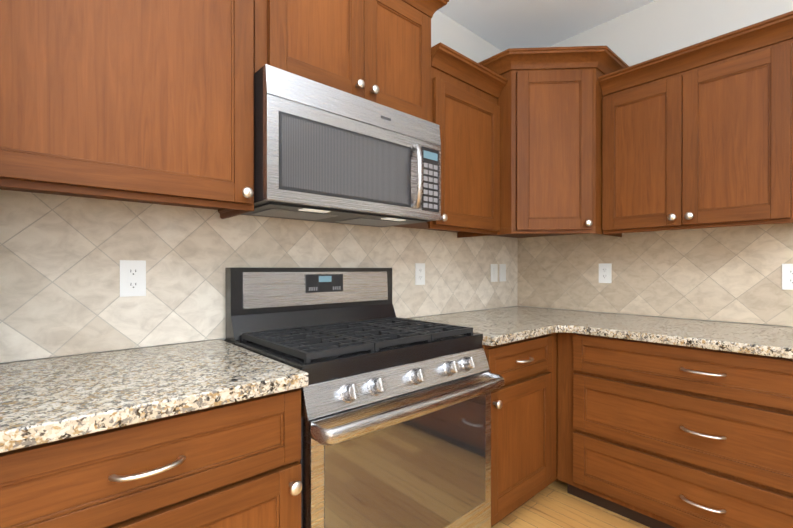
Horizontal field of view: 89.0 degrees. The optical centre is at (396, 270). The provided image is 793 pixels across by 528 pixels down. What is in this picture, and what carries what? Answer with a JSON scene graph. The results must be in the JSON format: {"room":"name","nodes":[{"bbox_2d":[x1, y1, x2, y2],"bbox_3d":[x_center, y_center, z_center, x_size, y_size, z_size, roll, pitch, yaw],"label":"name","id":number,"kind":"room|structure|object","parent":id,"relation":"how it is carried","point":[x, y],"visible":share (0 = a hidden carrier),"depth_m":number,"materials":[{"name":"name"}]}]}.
{"room":"kitchen","nodes":[
{"label":"kitchen","id":0,"kind":"room"},
{"bbox_2d":[3,10,511,362],"bbox_3d":[-0.988,-0.181,1.234,5.000,2.532,0.100,0,0,-42],"label":"wall","id":1,"kind":"structure","parent":0,"point":[452,34],"depth_m":2.36,"materials":[{"name":"grey paint"}]},
{"bbox_2d":[0,0,263,215],"bbox_3d":[-0.776,-0.701,1.128,0.658,0.968,0.312,0,0,-42],"label":"upper cabinet","id":2,"kind":"object","parent":1,"relation":"attached to","point":[146,101],"depth_m":1.03,"materials":[{"name":"brown wood"}]},
{"bbox_2d":[0,190,517,362],"bbox_3d":[-0.129,0.007,1.928,2.579,0.478,0.008,0,0,-42],"label":"backsplash","id":3,"kind":"structure","parent":1,"relation":"attached to","point":[61,256],"depth_m":1.35,"materials":[{"name":"tile"}]},
{"bbox_2d":[120,260,145,296],"bbox_3d":[-0.839,0.025,1.284,0.070,0.114,0.008,0,0,-42],"label":"outlet","id":4,"kind":"object","parent":3,"relation":"attached to","point":[132,277],"visible":1,"depth_m":1.28,"materials":[{"name":"white plastic"}]},
{"bbox_2d":[415,263,424,284],"bbox_3d":[0.127,0.019,2.146,0.070,0.114,0.008,0,0,-42],"label":"duplex electrical outlet","id":5,"kind":"object","parent":3,"relation":"attached to","point":[419,273],"visible":1,"depth_m":2.14,"materials":[{"name":"white plastic"}]},
{"bbox_2d":[491,264,497,281],"bbox_3d":[0.630,0.015,2.592,0.070,0.114,0.011,0,0,-42],"label":"rocker light switch","id":6,"kind":"object","parent":3,"relation":"attached to","point":[494,272],"visible":1,"depth_m":2.59,"materials":[{"name":"white plastic"}]},
{"bbox_2d":[499,264,505,281],"bbox_3d":[0.702,0.015,2.656,0.070,0.114,0.011,0,0,-42],"label":"rocker light switch","id":7,"kind":"object","parent":3,"relation":"attached to","point":[502,272],"visible":1,"depth_m":2.65,"materials":[{"name":"white plastic"}]},
{"bbox_2d":[264,0,439,121],"bbox_3d":[-0.237,-0.900,1.609,0.784,0.574,0.312,0,0,-42],"label":"upper cabinet","id":8,"kind":"object","parent":1,"relation":"attached to","point":[377,51],"depth_m":1.49,"materials":[{"name":"brown wood"}]},
{"bbox_2d":[241,64,440,226],"bbox_3d":[-0.206,-0.407,1.558,0.758,0.409,0.432,0,0,-42],"label":"over-the-range microwave","id":9,"kind":"object","parent":8,"relation":"attached to","point":[325,153],"visible":0.98,"depth_m":1.36,"materials":[{"name":"silver metal"}]},
{"bbox_2d":[395,42,507,234],"bbox_3d":[0.261,-0.582,2.027,0.511,0.791,0.353,0,0,-42],"label":"upper cabinet","id":10,"kind":"object","parent":1,"relation":"attached to","point":[465,107],"visible":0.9,"depth_m":1.92,"materials":[{"name":"brown wood"}]},
{"bbox_2d":[457,45,628,237],"bbox_3d":[0.806,-0.643,2.261,0.729,0.911,0.729,0,0,-42],"label":"upper cabinet","id":11,"kind":"object","parent":1,"relation":"attached to","point":[550,101],"visible":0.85,"depth_m":2.03,"materials":[{"name":"brown wood"}]},
{"bbox_2d":[438,0,655,50],"bbox_3d":[0.443,-1.491,-0.375,5.000,0.100,4.400,0,0,-42],"label":"ceiling","id":12,"kind":"structure","parent":0,"point":[502,25],"depth_m":2.31,"materials":[{"name":"white paint"}]},
{"bbox_2d":[491,477,649,527],"bbox_3d":[0.443,1.178,-0.365,5.000,0.175,4.400,0,0,-42],"label":"floor","id":13,"kind":"structure","parent":0,"point":[554,504],"depth_m":1.79,"materials":[{"name":"brown wood"}]},
{"bbox_2d":[0,388,302,527],"bbox_3d":[-0.668,0.686,1.009,0.653,0.800,0.658,0,0,-42],"label":"base cabinet","id":14,"kind":"object","parent":13,"relation":"on","point":[234,465],"visible":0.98,"depth_m":0.81,"materials":[{"name":"brown wood"}]},
{"bbox_2d":[0,339,307,452],"bbox_3d":[-0.674,0.268,1.014,0.654,0.034,0.645,0,0,-42],"label":"countertop","id":15,"kind":"structure","parent":14,"relation":"on","point":[46,400],"depth_m":0.89,"materials":[{"name":"stone"}]},
{"bbox_2d":[224,268,504,527],"bbox_3d":[-0.107,0.537,1.448,0.760,1.095,0.686,0,0,-42],"label":"range","id":16,"kind":"object","parent":13,"relation":"on","point":[395,422],"visible":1,"depth_m":1.28,"materials":[{"name":"grey metal"}]},
{"bbox_2d":[482,333,556,526],"bbox_3d":[0.366,0.683,1.932,0.580,0.800,0.658,0,0,-42],"label":"base cabinet","id":17,"kind":"object","parent":13,"relation":"on","point":[523,434],"visible":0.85,"depth_m":1.69,"materials":[{"name":"brown wood"}]},
{"bbox_2d":[556,333,792,527],"bbox_3d":[1.132,0.683,1.943,0.688,0.800,1.661,0,0,-42],"label":"base cabinet","id":18,"kind":"object","parent":13,"relation":"on","point":[654,435],"visible":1,"depth_m":1.55,"materials":[{"name":"brown wood"}]},
{"bbox_2d":[405,306,792,358],"bbox_3d":[1.234,0.267,1.434,1.216,0.034,2.558,0,0,-42],"label":"countertop","id":19,"kind":"structure","parent":18,"relation":"on","point":[498,326],"depth_m":1.76,"materials":[{"name":"stone"}]},
{"bbox_2d":[525,0,792,326],"bbox_3d":[2.305,-0.181,1.223,0.100,2.532,4.300,0,0,-42],"label":"wall","id":20,"kind":"structure","parent":0,"point":[654,29],"depth_m":2.12,"materials":[{"name":"grey paint"}]},
{"bbox_2d":[518,223,792,326],"bbox_3d":[1.699,0.007,1.822,0.008,0.478,2.600,0,0,-42],"label":"backsplash","id":21,"kind":"structure","parent":20,"relation":"attached to","point":[731,274],"depth_m":2.12,"materials":[{"name":"tile"}]},
{"bbox_2d":[599,263,611,282],"bbox_3d":[1.215,0.016,2.352,0.008,0.114,0.070,0,0,-42],"label":"duplex electrical outlet","id":22,"kind":"object","parent":21,"relation":"attached to","point":[605,272],"visible":1,"depth_m":2.35,"materials":[{"name":"white plastic"}]},
{"bbox_2d":[782,264,792,289],"bbox_3d":[1.737,0.027,1.767,0.008,0.114,0.070,0,0,-42],"label":"duplex electrical outlet","id":23,"kind":"object","parent":21,"relation":"attached to","point":[787,276],"visible":1,"depth_m":1.78,"materials":[{"name":"white plastic"}]},
{"bbox_2d":[598,11,792,233],"bbox_3d":[1.406,-0.582,1.871,0.353,0.791,0.766,0,0,-42],"label":"upper cabinet","id":24,"kind":"object","parent":20,"relation":"attached to","point":[697,135],"visible":1,"depth_m":1.75,"materials":[{"name":"brown wood"}]}
]}

